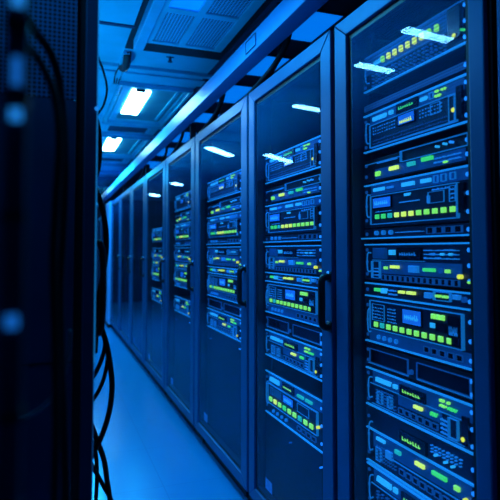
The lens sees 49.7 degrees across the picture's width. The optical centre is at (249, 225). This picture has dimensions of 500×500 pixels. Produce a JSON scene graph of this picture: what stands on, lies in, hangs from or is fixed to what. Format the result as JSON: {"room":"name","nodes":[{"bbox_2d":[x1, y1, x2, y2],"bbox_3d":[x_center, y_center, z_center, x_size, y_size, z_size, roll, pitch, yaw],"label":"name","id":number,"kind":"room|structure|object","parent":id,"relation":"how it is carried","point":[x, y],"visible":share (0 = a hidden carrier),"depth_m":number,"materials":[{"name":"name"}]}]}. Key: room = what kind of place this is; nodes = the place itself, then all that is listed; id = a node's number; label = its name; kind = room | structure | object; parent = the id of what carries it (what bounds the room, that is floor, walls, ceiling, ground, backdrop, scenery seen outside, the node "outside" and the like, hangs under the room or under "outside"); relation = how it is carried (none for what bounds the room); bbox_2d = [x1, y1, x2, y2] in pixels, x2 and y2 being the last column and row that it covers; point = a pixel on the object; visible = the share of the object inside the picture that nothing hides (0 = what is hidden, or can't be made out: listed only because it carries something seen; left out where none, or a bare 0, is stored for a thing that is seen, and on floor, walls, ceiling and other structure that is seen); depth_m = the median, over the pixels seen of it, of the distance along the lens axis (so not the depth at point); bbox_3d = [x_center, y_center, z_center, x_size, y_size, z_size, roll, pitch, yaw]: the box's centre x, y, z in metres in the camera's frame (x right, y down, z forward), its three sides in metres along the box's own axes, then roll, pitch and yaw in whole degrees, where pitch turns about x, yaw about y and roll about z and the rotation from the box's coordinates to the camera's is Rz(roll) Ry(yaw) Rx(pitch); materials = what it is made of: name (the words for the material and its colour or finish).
{"room":"server room","nodes":[
{"label":"server room","id":0,"kind":"room"},
{"bbox_2d":[96,199,113,260],"bbox_3d":[-4.641,0.630,13.461,4.000,2.838,0.100,1,-3,-20],"label":"wall","id":1,"kind":"structure","parent":0,"point":[107,200],"depth_m":13.75,"materials":[{"name":"paint"}]},
{"bbox_2d":[101,0,366,199],"bbox_3d":[-0.667,-0.994,6.733,1.235,0.004,15.400,1,-3,-20],"label":"trim","id":2,"kind":"structure","parent":1,"relation":"attached to","point":[295,48],"depth_m":3.58,"materials":[{"name":"metal"}]},
{"bbox_2d":[74,24,218,185],"bbox_3d":[-1.964,-1.067,6.258,4.000,0.100,15.400,1,-3,-20],"label":"ceiling","id":3,"kind":"structure","parent":0,"point":[112,39],"depth_m":3.75,"materials":[{"name":"paint"}]},
{"bbox_2d":[99,50,129,125],"bbox_3d":[-2.438,-0.926,7.955,0.035,0.028,9.480,1,-3,-20],"label":"trim","id":4,"kind":"structure","parent":3,"relation":"attached to","point":[118,74],"depth_m":4.37,"materials":[{"name":"paint"}]},
{"bbox_2d":[99,0,142,28],"bbox_3d":[-0.461,-1.176,2.140,0.265,0.056,1.830,1,-3,-20],"label":"ceiling panel","id":5,"kind":"object","parent":3,"relation":"attached to","point":[119,13],"visible":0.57,"depth_m":2.85,"materials":[{"name":"paint"}]},
{"bbox_2d":[113,51,131,83],"bbox_3d":[-0.906,-1.091,3.810,0.060,0.097,0.646,1,-3,-21],"label":"cable gland","id":6,"kind":"object","parent":3,"relation":"hanging from","point":[124,67],"visible":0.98,"depth_m":3.60,"materials":[{"name":"paint"}]},
{"bbox_2d":[102,135,150,157],"bbox_3d":[-1.649,-0.978,6.738,0.595,0.035,1.310,1,-3,-20],"label":"recessed light","id":7,"kind":"object","parent":3,"relation":"in","point":[112,145],"visible":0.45,"depth_m":6.68,"materials":[{"name":"paint"}]},
{"bbox_2d":[102,138,120,150],"bbox_3d":[-1.699,-0.989,6.611,0.147,0.015,0.755,1,-3,-20],"label":"diffuser","id":8,"kind":"object","parent":7,"relation":"attached to","point":[109,144],"depth_m":6.56,"materials":[{"name":"paint"}]},
{"bbox_2d":[104,125,150,134],"bbox_3d":[-1.310,-1.032,5.783,0.460,0.014,0.340,1,-3,-20],"label":"ceiling vent","id":9,"kind":"object","parent":3,"relation":"in","point":[108,128],"visible":0.66,"depth_m":5.80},
{"bbox_2d":[102,132,154,137],"bbox_3d":[-1.687,-1.021,5.937,1.300,0.022,0.050,1,-3,-20],"label":"trim","id":10,"kind":"structure","parent":3,"relation":"attached to","point":[103,133],"depth_m":6.03,"materials":[{"name":"paint"}]},
{"bbox_2d":[100,122,164,129],"bbox_3d":[-1.509,-1.039,5.454,1.300,0.030,0.060,1,-3,-20],"label":"trim","id":11,"kind":"structure","parent":3,"relation":"attached to","point":[102,123],"depth_m":5.56,"materials":[{"name":"paint"}]},
{"bbox_2d":[103,81,193,126],"bbox_3d":[-0.958,-1.063,4.863,0.595,0.035,1.310,1,-3,-20],"label":"recessed light","id":12,"kind":"object","parent":3,"relation":"in","point":[141,104],"visible":0.94,"depth_m":4.75,"materials":[{"name":"paint"}]},
{"bbox_2d":[121,89,150,114],"bbox_3d":[-1.008,-1.074,4.736,0.147,0.015,0.755,1,-3,-20],"label":"diffuser","id":13,"kind":"object","parent":12,"relation":"attached to","point":[135,100],"depth_m":4.66,"materials":[{"name":"paint"}]},
{"bbox_2d":[99,68,204,86],"bbox_3d":[-0.967,-1.115,3.983,1.300,0.012,0.140,1,-3,-20],"label":"trim","id":14,"kind":"structure","parent":3,"relation":"attached to","point":[109,73],"depth_m":4.06,"materials":[{"name":"paint"}]},
{"bbox_2d":[99,61,211,78],"bbox_3d":[-0.899,-1.118,3.800,1.300,0.022,0.050,1,-3,-20],"label":"trim","id":15,"kind":"structure","parent":3,"relation":"attached to","point":[105,64],"depth_m":3.88,"materials":[{"name":"paint"}]},
{"bbox_2d":[138,146,178,156],"bbox_3d":[-1.202,-0.970,7.068,0.416,0.012,0.624,1,-3,-20],"label":"tile","id":16,"kind":"structure","parent":3,"relation":"attached to","point":[170,149],"depth_m":7.07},
{"bbox_2d":[157,148,173,155],"bbox_3d":[-1.202,-0.972,7.068,0.392,0.008,0.600,1,-3,-20],"label":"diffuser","id":17,"kind":"object","parent":16,"relation":"attached to","point":[170,150],"depth_m":7.14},
{"bbox_2d":[151,129,197,142],"bbox_3d":[-0.860,-1.012,6.140,0.416,0.012,0.604,1,-3,-20],"label":"tile","id":18,"kind":"structure","parent":3,"relation":"attached to","point":[186,138],"depth_m":6.19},
{"bbox_2d":[172,132,196,141],"bbox_3d":[-0.860,-1.014,6.140,0.392,0.008,0.580,1,-3,-20],"label":"diffuser","id":19,"kind":"object","parent":18,"relation":"attached to","point":[186,138],"depth_m":6.19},
{"bbox_2d":[170,109,221,122],"bbox_3d":[-0.528,-1.053,5.240,0.416,0.012,0.404,1,-3,-20],"label":"tile","id":20,"kind":"structure","parent":3,"relation":"attached to","point":[205,116],"depth_m":5.21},
{"bbox_2d":[194,113,218,122],"bbox_3d":[-0.528,-1.055,5.240,0.392,0.008,0.380,1,-3,-20],"label":"diffuser","id":21,"kind":"object","parent":20,"relation":"attached to","point":[204,118],"depth_m":5.29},
{"bbox_2d":[125,0,272,59],"bbox_3d":[-0.219,-1.137,2.798,0.635,0.075,1.660,1,-3,-20],"label":"ceiling vent","id":22,"kind":"object","parent":3,"relation":"in","point":[207,29],"visible":1,"depth_m":3.04,"materials":[{"name":"metal"}]},
{"bbox_2d":[189,80,252,103],"bbox_3d":[-0.235,-1.090,4.443,0.416,0.012,0.524,1,-3,-20],"label":"tile","id":23,"kind":"structure","parent":3,"relation":"attached to","point":[237,92],"depth_m":4.44,"materials":[{"name":"blue"}]},
{"bbox_2d":[215,49,292,76],"bbox_3d":[0.016,-1.120,3.764,0.416,0.012,0.434,1,-3,-20],"label":"tile","id":24,"kind":"structure","parent":3,"relation":"attached to","point":[262,67],"depth_m":3.75,"materials":[{"name":"blue"}]},
{"bbox_2d":[247,56,288,75],"bbox_3d":[0.016,-1.122,3.764,0.392,0.008,0.410,1,-3,-20],"label":"diffuser","id":25,"kind":"object","parent":24,"relation":"attached to","point":[263,66],"depth_m":3.77,"materials":[{"name":"plastic"}]},
{"bbox_2d":[249,2,346,43],"bbox_3d":[0.263,-1.151,3.093,0.416,0.012,0.424,1,-3,-20],"label":"tile","id":26,"kind":"structure","parent":3,"relation":"attached to","point":[320,22],"depth_m":3.09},
{"bbox_2d":[291,12,342,41],"bbox_3d":[0.263,-1.153,3.093,0.392,0.008,0.400,1,-3,-20],"label":"diffuser","id":27,"kind":"object","parent":26,"relation":"attached to","point":[319,23],"depth_m":3.11,"materials":[{"name":"plastic"}]},
{"bbox_2d":[92,325,247,499],"bbox_3d":[-1.964,1.668,6.134,4.000,0.100,15.400,1,-3,-20],"label":"floor","id":28,"kind":"structure","parent":0,"point":[152,452],"depth_m":3.70,"materials":[{"name":"plastic"}]},
{"bbox_2d":[0,0,30,499],"bbox_3d":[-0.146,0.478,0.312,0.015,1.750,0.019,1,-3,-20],"label":"rack","id":29,"kind":"object","parent":28,"relation":"on","point":[17,22],"visible":1,"depth_m":0.33,"materials":[{"name":"black plastic"}]},
{"bbox_2d":[5,315,17,328],"bbox_3d":[-0.143,0.058,0.323,0.007,0.008,0.002,1,-3,-20],"label":"lamp","id":30,"kind":"object","parent":29,"relation":"attached to","point":[11,321],"depth_m":0.32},
{"bbox_2d":[9,108,21,120],"bbox_3d":[-0.143,-0.068,0.329,0.007,0.007,0.002,1,-3,-20],"label":"lamp","id":31,"kind":"object","parent":29,"relation":"attached to","point":[15,114],"depth_m":0.33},
{"bbox_2d":[12,56,20,84],"bbox_3d":[-0.143,-0.095,0.330,0.005,0.017,0.002,1,-3,-20],"label":"lamp","id":32,"kind":"object","parent":29,"relation":"on","point":[16,60],"depth_m":0.33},
{"bbox_2d":[0,0,106,499],"bbox_3d":[-0.750,0.188,1.312,0.743,2.420,0.606,1,-3,-20],"label":"tall cabinet","id":33,"kind":"object","parent":28,"relation":"on","point":[71,27],"visible":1,"depth_m":1.14,"materials":[{"name":"black metal"}]},
{"bbox_2d":[29,43,62,499],"bbox_3d":[-0.246,0.058,0.617,0.068,0.566,0.021,2,-3,-42],"label":"power cable","id":34,"kind":"object","parent":33,"relation":"attached to","point":[57,115],"visible":0.83,"depth_m":0.63,"materials":[{"name":"rubber"}]},
{"bbox_2d":[30,16,69,499],"bbox_3d":[-0.275,0.060,0.736,0.073,0.688,0.023,2,-4,-42],"label":"power cable","id":35,"kind":"object","parent":33,"relation":"attached to","point":[64,198],"visible":0.74,"depth_m":0.75,"materials":[{"name":"rubber"}]},
{"bbox_2d":[93,439,98,499],"bbox_3d":[-0.435,0.726,1.513,0.024,0.250,0.012,1,-3,-20],"label":"cable","id":36,"kind":"object","parent":33,"relation":"attached to","point":[96,460],"visible":0.59,"depth_m":1.51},
{"bbox_2d":[97,119,101,179],"bbox_3d":[-0.386,-0.194,1.369,0.023,0.161,0.012,1,-3,-20],"label":"cable","id":37,"kind":"object","parent":33,"relation":"attached to","point":[99,126],"visible":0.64,"depth_m":1.36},
{"bbox_2d":[94,344,105,378],"bbox_3d":[-0.398,0.329,1.417,0.045,0.154,0.011,1,-3,-20],"label":"cable","id":38,"kind":"object","parent":33,"relation":"attached to","point":[103,352],"visible":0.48,"depth_m":1.41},
{"bbox_2d":[94,358,107,400],"bbox_3d":[-0.400,0.402,1.439,0.052,0.137,0.010,1,-3,-20],"label":"cable","id":39,"kind":"object","parent":33,"relation":"attached to","point":[105,372],"visible":0.62,"depth_m":1.44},
{"bbox_2d":[95,186,108,344],"bbox_3d":[-0.386,0.096,1.381,0.049,0.415,0.014,1,-3,-20],"label":"cable","id":40,"kind":"object","parent":33,"relation":"attached to","point":[99,198],"visible":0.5,"depth_m":1.38,"materials":[{"name":"rubber"}]},
{"bbox_2d":[93,423,112,499],"bbox_3d":[-0.398,0.676,1.453,0.074,0.291,0.014,1,-3,-20],"label":"cable","id":41,"kind":"object","parent":33,"relation":"attached to","point":[95,434],"visible":0.77,"depth_m":1.45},
{"bbox_2d":[98,57,107,115],"bbox_3d":[-0.372,-0.364,1.356,0.031,0.204,0.006,1,-3,-20],"label":"cable","id":42,"kind":"object","parent":33,"relation":"attached to","point":[100,63],"visible":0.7,"depth_m":1.35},
{"bbox_2d":[93,463,112,497],"bbox_3d":[-0.393,0.740,1.477,0.098,0.200,0.011,1,-3,-20],"label":"cable","id":43,"kind":"object","parent":33,"relation":"attached to","point":[95,471],"visible":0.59,"depth_m":1.47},
{"bbox_2d":[93,328,114,458],"bbox_3d":[-0.382,0.408,1.394,0.064,0.377,0.014,1,-3,-20],"label":"cable","id":44,"kind":"object","parent":33,"relation":"attached to","point":[104,335],"visible":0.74,"depth_m":1.40,"materials":[{"name":"rubber"}]},
{"bbox_2d":[96,217,100,289],"bbox_3d":[-2.837,0.859,11.882,1.056,2.038,1.086,1,-3,-20],"label":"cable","id":45,"kind":"object","parent":28,"relation":"on","point":[98,219],"visible":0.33,"depth_m":11.91,"materials":[{"name":"paint"}]},
{"bbox_2d":[105,201,111,327],"bbox_3d":[-2.501,0.685,9.738,0.170,2.190,0.775,1,-3,-20],"label":"end post","id":46,"kind":"object","parent":28,"relation":"on","point":[108,205],"visible":0.38,"depth_m":9.40,"materials":[{"name":"metal"}]},
{"bbox_2d":[110,196,121,338],"bbox_3d":[-1.736,0.658,8.899,1.056,2.168,1.316,1,-3,-20],"label":"tall cabinet","id":47,"kind":"object","parent":28,"relation":"on","point":[115,205],"depth_m":8.76,"materials":[{"name":"metal"}]},
{"bbox_2d":[119,187,132,352],"bbox_3d":[-1.299,0.605,7.713,1.056,2.168,1.186,1,-3,-20],"label":"tall cabinet","id":48,"kind":"object","parent":28,"relation":"on","point":[125,198],"depth_m":7.94,"materials":[{"name":"metal"}]},
{"bbox_2d":[97,0,327,207],"bbox_3d":[-1.312,-0.655,6.373,0.124,0.221,12.400,1,-3,-20],"label":"beam","id":49,"kind":"structure","parent":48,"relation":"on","point":[289,15],"depth_m":2.98,"materials":[{"name":"metal"}]},
{"bbox_2d":[198,93,225,133],"bbox_3d":[-0.260,-0.767,3.662,0.033,0.192,0.622,1,-3,-20],"label":"cable","id":50,"kind":"object","parent":49,"relation":"hanging from","point":[222,98],"visible":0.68,"depth_m":3.55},
{"bbox_2d":[244,34,291,96],"bbox_3d":[0.085,-0.809,2.724,0.033,0.192,0.622,1,-3,-20],"label":"cable","id":51,"kind":"object","parent":49,"relation":"hanging from","point":[287,40],"visible":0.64,"depth_m":2.61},
{"bbox_2d":[130,176,147,371],"bbox_3d":[-0.904,0.556,6.639,1.056,2.168,1.076,1,-3,-20],"label":"tall cabinet","id":52,"kind":"object","parent":28,"relation":"on","point":[138,189],"depth_m":6.79,"materials":[{"name":"metal"}]},
{"bbox_2d":[144,160,168,398],"bbox_3d":[-0.517,0.508,5.590,1.056,2.168,1.134,1,-3,-20],"label":"tall cabinet","id":53,"kind":"object","parent":28,"relation":"on","point":[155,180],"depth_m":5.81,"materials":[{"name":"paint"}]},
{"bbox_2d":[151,287,161,303],"bbox_3d":[-0.742,0.721,5.624,0.478,0.129,0.640,1,-3,-20],"label":"server","id":54,"kind":"object","parent":53,"relation":"on","point":[156,292],"visible":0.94,"depth_m":5.58,"materials":[{"name":"paint"}]},
{"bbox_2d":[152,227,162,242],"bbox_3d":[-0.742,0.105,5.652,0.478,0.146,0.640,1,-3,-20],"label":"server","id":55,"kind":"object","parent":53,"relation":"in","point":[158,232],"visible":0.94,"depth_m":5.57,"materials":[{"name":"paint"}]},
{"bbox_2d":[164,137,199,437],"bbox_3d":[-0.133,0.461,4.549,1.056,2.168,1.056,1,-3,-20],"label":"tall cabinet","id":56,"kind":"object","parent":28,"relation":"on","point":[180,166],"depth_m":4.66,"materials":[{"name":"paint"}]},
{"bbox_2d":[174,295,189,316],"bbox_3d":[-0.348,0.673,4.556,0.478,0.129,0.640,1,-3,-20],"label":"server","id":57,"kind":"object","parent":56,"relation":"on","point":[182,303],"visible":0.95,"depth_m":4.49,"materials":[{"name":"paint"}]},
{"bbox_2d":[174,269,190,288],"bbox_3d":[-0.348,0.447,4.566,0.478,0.149,0.640,1,-3,-20],"label":"server","id":58,"kind":"object","parent":56,"relation":"in","point":[180,275],"visible":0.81,"depth_m":4.53,"materials":[{"name":"paint"}]},
{"bbox_2d":[174,263,190,269],"bbox_3d":[-0.345,0.344,4.572,0.471,0.049,0.640,1,-3,-20],"label":"switch","id":59,"kind":"object","parent":58,"relation":"on","point":[177,265],"visible":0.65,"depth_m":4.55,"materials":[{"name":"paint"}]},
{"bbox_2d":[174,247,190,262],"bbox_3d":[-0.348,0.249,4.575,0.478,0.123,0.640,1,-3,-20],"label":"server","id":60,"kind":"object","parent":59,"relation":"on","point":[180,254],"visible":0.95,"depth_m":4.48,"materials":[{"name":"paint"}]},
{"bbox_2d":[174,241,190,245],"bbox_3d":[-0.347,0.154,4.586,0.470,0.034,0.653,1,-3,-20],"label":"panel","id":61,"kind":"object","parent":60,"relation":"on","point":[182,243],"visible":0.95,"depth_m":4.51,"materials":[{"name":"paint"}]},
{"bbox_2d":[174,221,190,240],"bbox_3d":[-0.348,0.056,4.584,0.478,0.146,0.640,1,-3,-20],"label":"server","id":62,"kind":"object","parent":61,"relation":"on","point":[182,231],"visible":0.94,"depth_m":4.51,"materials":[{"name":"paint"}]},
{"bbox_2d":[175,210,190,222],"bbox_3d":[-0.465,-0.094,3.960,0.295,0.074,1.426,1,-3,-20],"label":"switch","id":63,"kind":"object","parent":62,"relation":"on","point":[184,217],"visible":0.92,"depth_m":3.94,"materials":[{"name":"paint"}]},
{"bbox_2d":[174,190,190,211],"bbox_3d":[-0.348,-0.196,4.595,0.478,0.132,0.640,1,-3,-20],"label":"server","id":64,"kind":"object","parent":63,"relation":"on","point":[182,203],"visible":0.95,"depth_m":4.52,"materials":[{"name":"paint"}]},
{"bbox_2d":[194,95,252,499],"bbox_3d":[0.246,0.414,3.519,1.056,2.168,1.108,1,-3,-20],"label":"tall cabinet","id":65,"kind":"object","parent":28,"relation":"on","point":[222,148],"depth_m":3.48,"materials":[{"name":"paint"}]},
{"bbox_2d":[207,307,240,341],"bbox_3d":[0.043,0.625,3.494,0.478,0.129,0.775,1,-3,-20],"label":"server","id":66,"kind":"object","parent":65,"relation":"on","point":[229,325],"visible":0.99,"depth_m":3.39,"materials":[{"name":"paint"}]},
{"bbox_2d":[207,296,240,317],"bbox_3d":[-0.165,0.515,3.427,0.022,0.067,0.768,1,-3,-20],"label":"panel","id":67,"kind":"object","parent":66,"relation":"on","point":[227,307],"visible":0.92,"depth_m":3.40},
{"bbox_2d":[207,273,237,303],"bbox_3d":[0.043,0.399,3.505,0.478,0.149,0.775,1,-3,-20],"label":"server","id":68,"kind":"object","parent":67,"relation":"on","point":[224,287],"visible":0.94,"depth_m":3.43,"materials":[{"name":"paint"}]},
{"bbox_2d":[207,266,238,276],"bbox_3d":[0.046,0.295,3.510,0.471,0.049,0.775,1,-3,-20],"label":"switch","id":69,"kind":"object","parent":68,"relation":"on","point":[221,270],"visible":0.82,"depth_m":3.48,"materials":[{"name":"paint"}]},
{"bbox_2d":[207,246,240,266],"bbox_3d":[0.043,0.201,3.514,0.478,0.123,0.775,1,-3,-20],"label":"server","id":70,"kind":"object","parent":69,"relation":"on","point":[220,256],"visible":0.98,"depth_m":3.40,"materials":[{"name":"paint"}]},
{"bbox_2d":[206,238,240,244],"bbox_3d":[0.044,0.105,3.526,0.470,0.034,0.790,1,-3,-20],"label":"panel","id":71,"kind":"object","parent":70,"relation":"on","point":[229,240],"visible":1,"depth_m":3.42,"materials":[{"name":"paint"}]},
{"bbox_2d":[207,211,240,238],"bbox_3d":[0.043,0.008,3.522,0.478,0.146,0.775,1,-3,-20],"label":"server","id":72,"kind":"object","parent":71,"relation":"on","point":[227,226],"visible":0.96,"depth_m":3.42,"materials":[{"name":"paint"}]},
{"bbox_2d":[208,196,240,215],"bbox_3d":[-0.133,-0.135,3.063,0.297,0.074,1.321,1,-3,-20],"label":"switch","id":73,"kind":"object","parent":72,"relation":"on","point":[233,205],"visible":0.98,"depth_m":3.01,"materials":[{"name":"paint"}]},
{"bbox_2d":[207,169,240,201],"bbox_3d":[0.043,-0.244,3.534,0.478,0.132,0.775,1,-3,-20],"label":"server","id":74,"kind":"object","parent":73,"relation":"on","point":[227,187],"visible":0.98,"depth_m":3.43,"materials":[{"name":"paint"}]},
{"bbox_2d":[249,30,337,499],"bbox_3d":[0.599,0.371,2.562,1.056,2.168,0.903,1,-3,-20],"label":"tall cabinet","id":75,"kind":"object","parent":28,"relation":"on","point":[294,106],"depth_m":2.60,"materials":[{"name":"paint"}]},
{"bbox_2d":[265,327,321,381],"bbox_3d":[0.401,0.580,2.521,0.478,0.129,0.662,1,-3,-20],"label":"server","id":76,"kind":"object","parent":75,"relation":"in","point":[305,357],"visible":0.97,"depth_m":2.41,"materials":[{"name":"paint"}]},
{"bbox_2d":[270,344,281,357],"bbox_3d":[0.127,0.606,2.614,0.009,0.046,0.124,1,-3,-20],"label":"vent","id":77,"kind":"object","parent":76,"relation":"on","point":[276,349],"depth_m":2.61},
{"bbox_2d":[266,314,321,346],"bbox_3d":[0.194,0.471,2.453,0.022,0.067,0.655,1,-3,-20],"label":"panel","id":78,"kind":"object","parent":76,"relation":"on","point":[313,335],"visible":0.96,"depth_m":2.42,"materials":[{"name":"metal"}]},
{"bbox_2d":[265,282,318,326],"bbox_3d":[0.401,0.354,2.531,0.478,0.149,0.662,1,-3,-20],"label":"server","id":79,"kind":"object","parent":78,"relation":"on","point":[298,303],"visible":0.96,"depth_m":2.43,"materials":[{"name":"paint"}]},
{"bbox_2d":[265,272,319,288],"bbox_3d":[0.405,0.251,2.537,0.471,0.049,0.662,1,-3,-20],"label":"switch","id":80,"kind":"object","parent":79,"relation":"on","point":[290,278],"visible":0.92,"depth_m":2.46,"materials":[{"name":"paint"}]},
{"bbox_2d":[265,245,321,274],"bbox_3d":[0.401,0.156,2.540,0.478,0.123,0.662,1,-3,-20],"label":"server","id":81,"kind":"object","parent":80,"relation":"on","point":[306,259],"visible":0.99,"depth_m":2.42,"materials":[{"name":"paint"}]},
{"bbox_2d":[263,233,320,242],"bbox_3d":[0.403,0.061,2.552,0.470,0.034,0.674,1,-3,-20],"label":"panel","id":82,"kind":"object","parent":81,"relation":"on","point":[308,237],"visible":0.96,"depth_m":2.45,"materials":[{"name":"paint"}]},
{"bbox_2d":[265,195,320,234],"bbox_3d":[0.401,-0.036,2.549,0.478,0.146,0.662,1,-3,-20],"label":"server","id":83,"kind":"object","parent":82,"relation":"on","point":[299,216],"visible":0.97,"depth_m":2.44,"materials":[{"name":"paint"}]},
{"bbox_2d":[266,174,320,203],"bbox_3d":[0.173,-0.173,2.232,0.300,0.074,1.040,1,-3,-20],"label":"switch","id":84,"kind":"object","parent":83,"relation":"on","point":[310,186],"visible":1,"depth_m":2.15,"materials":[{"name":"paint"}]},
{"bbox_2d":[265,135,320,184],"bbox_3d":[0.401,-0.288,2.560,0.478,0.132,0.662,1,-3,-20],"label":"server","id":85,"kind":"object","parent":84,"relation":"on","point":[303,160],"visible":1,"depth_m":2.45,"materials":[{"name":"paint"}]},
{"bbox_2d":[297,249,315,255],"bbox_3d":[0.241,0.117,2.326,0.009,0.029,0.167,1,-3,-20],"label":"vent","id":86,"kind":"object","parent":81,"relation":"attached to","point":[300,252],"depth_m":2.32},
{"bbox_2d":[265,369,322,453],"bbox_3d":[0.401,0.824,2.510,0.478,0.208,0.662,1,-3,-20],"label":"server","id":87,"kind":"object","parent":75,"relation":"on","point":[293,397],"visible":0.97,"depth_m":2.42,"materials":[{"name":"paint"}]},
{"bbox_2d":[334,0,499,499],"bbox_3d":[0.910,0.335,1.783,1.010,2.168,0.739,1,-3,-20],"label":"tall cabinet","id":88,"kind":"object","parent":28,"relation":"on","point":[375,24],"visible":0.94,"depth_m":1.80,"materials":[{"name":"paint"}]},
{"bbox_2d":[366,460,426,499],"bbox_3d":[0.706,0.874,1.679,0.478,0.144,0.553,1,-3,-20],"label":"server","id":89,"kind":"object","parent":88,"relation":"in","point":[380,485],"visible":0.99,"depth_m":1.76,"materials":[{"name":"paint"}]},
{"bbox_2d":[376,490,389,499],"bbox_3d":[0.488,0.899,1.618,0.009,0.053,0.378,1,-3,-20],"label":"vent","id":90,"kind":"object","parent":89,"relation":"on","point":[380,494],"depth_m":1.77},
{"bbox_2d":[366,405,473,499],"bbox_3d":[0.706,0.706,1.687,0.478,0.179,0.553,1,-3,-20],"label":"server","id":91,"kind":"object","parent":89,"relation":"on","point":[433,468],"visible":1,"depth_m":1.60,"materials":[{"name":"paint"}]},
{"bbox_2d":[376,445,396,470],"bbox_3d":[0.442,0.752,1.751,0.009,0.047,0.105,1,-3,-20],"label":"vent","id":92,"kind":"object","parent":91,"relation":"on","point":[386,456],"depth_m":1.75,"materials":[{"name":"metal"}]},
{"bbox_2d":[366,362,472,454],"bbox_3d":[0.706,0.543,1.694,0.478,0.129,0.553,1,-3,-20],"label":"server","id":93,"kind":"object","parent":91,"relation":"on","point":[446,416],"visible":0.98,"depth_m":1.58,"materials":[{"name":"paint"}]},
{"bbox_2d":[375,389,395,410],"bbox_3d":[0.442,0.567,1.759,0.009,0.046,0.105,1,-3,-20],"label":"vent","id":94,"kind":"object","parent":93,"relation":"on","point":[385,399],"depth_m":1.76,"materials":[{"name":"metal"}]},
{"bbox_2d":[366,343,471,400],"bbox_3d":[0.499,0.434,1.625,0.022,0.067,0.548,1,-3,-20],"label":"panel","id":95,"kind":"object","parent":93,"relation":"on","point":[448,379],"visible":0.9,"depth_m":1.59,"materials":[{"name":"metal"}]},
{"bbox_2d":[365,297,471,370],"bbox_3d":[0.706,0.317,1.704,0.478,0.149,0.553,1,-3,-20],"label":"server","id":96,"kind":"object","parent":95,"relation":"on","point":[440,334],"visible":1,"depth_m":1.59,"materials":[{"name":"paint"}]},
{"bbox_2d":[387,309,396,323],"bbox_3d":[0.457,0.290,1.730,0.009,0.046,0.049,1,-3,-20],"label":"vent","id":97,"kind":"object","parent":96,"relation":"attached to","point":[391,313],"depth_m":1.73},
{"bbox_2d":[365,282,470,310],"bbox_3d":[0.451,0.201,1.439,0.408,0.049,0.808,1,-3,-20],"label":"switch","id":98,"kind":"object","parent":96,"relation":"on","point":[441,296],"visible":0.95,"depth_m":1.35,"materials":[{"name":"paint"}]},
{"bbox_2d":[364,242,469,288],"bbox_3d":[0.706,0.119,1.713,0.478,0.123,0.553,1,-3,-20],"label":"server","id":99,"kind":"object","parent":98,"relation":"on","point":[436,264],"visible":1,"depth_m":1.60,"materials":[{"name":"paint"}]},
{"bbox_2d":[361,223,468,238],"bbox_3d":[0.708,0.024,1.724,0.470,0.034,0.564,1,-3,-20],"label":"panel","id":100,"kind":"object","parent":99,"relation":"on","point":[446,231],"visible":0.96,"depth_m":1.63,"materials":[{"name":"paint"}]},
{"bbox_2d":[364,165,468,227],"bbox_3d":[0.706,-0.074,1.722,0.478,0.146,0.553,1,-3,-20],"label":"server","id":101,"kind":"object","parent":100,"relation":"on","point":[441,197],"visible":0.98,"depth_m":1.61,"materials":[{"name":"paint"}]},
{"bbox_2d":[364,132,467,182],"bbox_3d":[0.707,-0.196,1.731,0.474,0.074,0.548,1,-3,-20],"label":"switch","id":102,"kind":"object","parent":101,"relation":"on","point":[450,152],"visible":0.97,"depth_m":1.62,"materials":[{"name":"paint"}]},
{"bbox_2d":[363,61,466,154],"bbox_3d":[0.707,-0.344,1.735,0.477,0.169,0.553,1,-3,-20],"label":"server","id":103,"kind":"object","parent":102,"relation":"on","point":[438,112],"depth_m":1.63,"materials":[{"name":"paint"}]},
{"bbox_2d":[373,120,394,134],"bbox_3d":[0.445,-0.324,1.790,0.009,0.025,0.125,1,-3,-20],"label":"vent","id":104,"kind":"object","parent":103,"relation":"on","point":[383,127],"depth_m":1.79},
{"bbox_2d":[373,116,447,144],"bbox_3d":[0.487,-0.291,1.674,0.009,0.016,0.370,1,-3,-20],"label":"vent","id":105,"kind":"object","parent":103,"relation":"on","point":[427,124],"depth_m":1.66,"materials":[{"name":"metal"}]},
{"bbox_2d":[419,102,441,118],"bbox_3d":[0.526,-0.334,1.570,0.009,0.026,0.100,1,-3,-20],"label":"vent","id":106,"kind":"object","parent":103,"relation":"on","point":[429,110],"depth_m":1.57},
{"bbox_2d":[433,152,461,163],"bbox_3d":[0.549,-0.188,1.501,0.009,0.016,0.108,1,-3,-20],"label":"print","id":107,"kind":"object","parent":102,"relation":"attached to","point":[438,157],"depth_m":1.50},
{"bbox_2d":[423,249,459,259],"bbox_3d":[0.537,0.081,1.521,0.009,0.028,0.142,1,-3,-20],"label":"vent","id":108,"kind":"object","parent":99,"relation":"attached to","point":[428,254],"depth_m":1.52,"materials":[{"name":"metal"}]},
{"bbox_2d":[431,470,447,481],"bbox_3d":[0.530,0.701,1.510,0.012,0.011,0.058,1,-3,-20],"label":"indicator light","id":109,"kind":"object","parent":91,"relation":"attached to","point":[437,475],"depth_m":1.51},
{"bbox_2d":[430,444,462,467],"bbox_3d":[0.540,0.634,1.489,0.009,0.022,0.124,1,-3,-20],"label":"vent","id":110,"kind":"object","parent":91,"relation":"on","point":[449,456],"depth_m":1.48,"materials":[{"name":"metal"}]},
{"bbox_2d":[363,0,465,96],"bbox_3d":[0.706,-0.536,1.743,0.478,0.130,0.553,1,-3,-20],"label":"server","id":111,"kind":"object","parent":88,"relation":"in","point":[438,44],"visible":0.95,"depth_m":1.65,"materials":[{"name":"paint"}]},
{"bbox_2d":[371,39,446,86],"bbox_3d":[0.486,-0.505,1.688,0.009,0.041,0.369,1,-3,-20],"label":"vent","id":112,"kind":"object","parent":111,"relation":"on","point":[430,51],"depth_m":1.67,"materials":[{"name":"metal"}]},
{"bbox_2d":[497,0,499,137],"bbox_3d":[1.181,0.302,1.048,1.010,2.168,0.770,1,-3,-20],"label":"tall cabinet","id":113,"kind":"object","parent":28,"relation":"on","point":[498,1],"visible":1,"depth_m":1.26,"materials":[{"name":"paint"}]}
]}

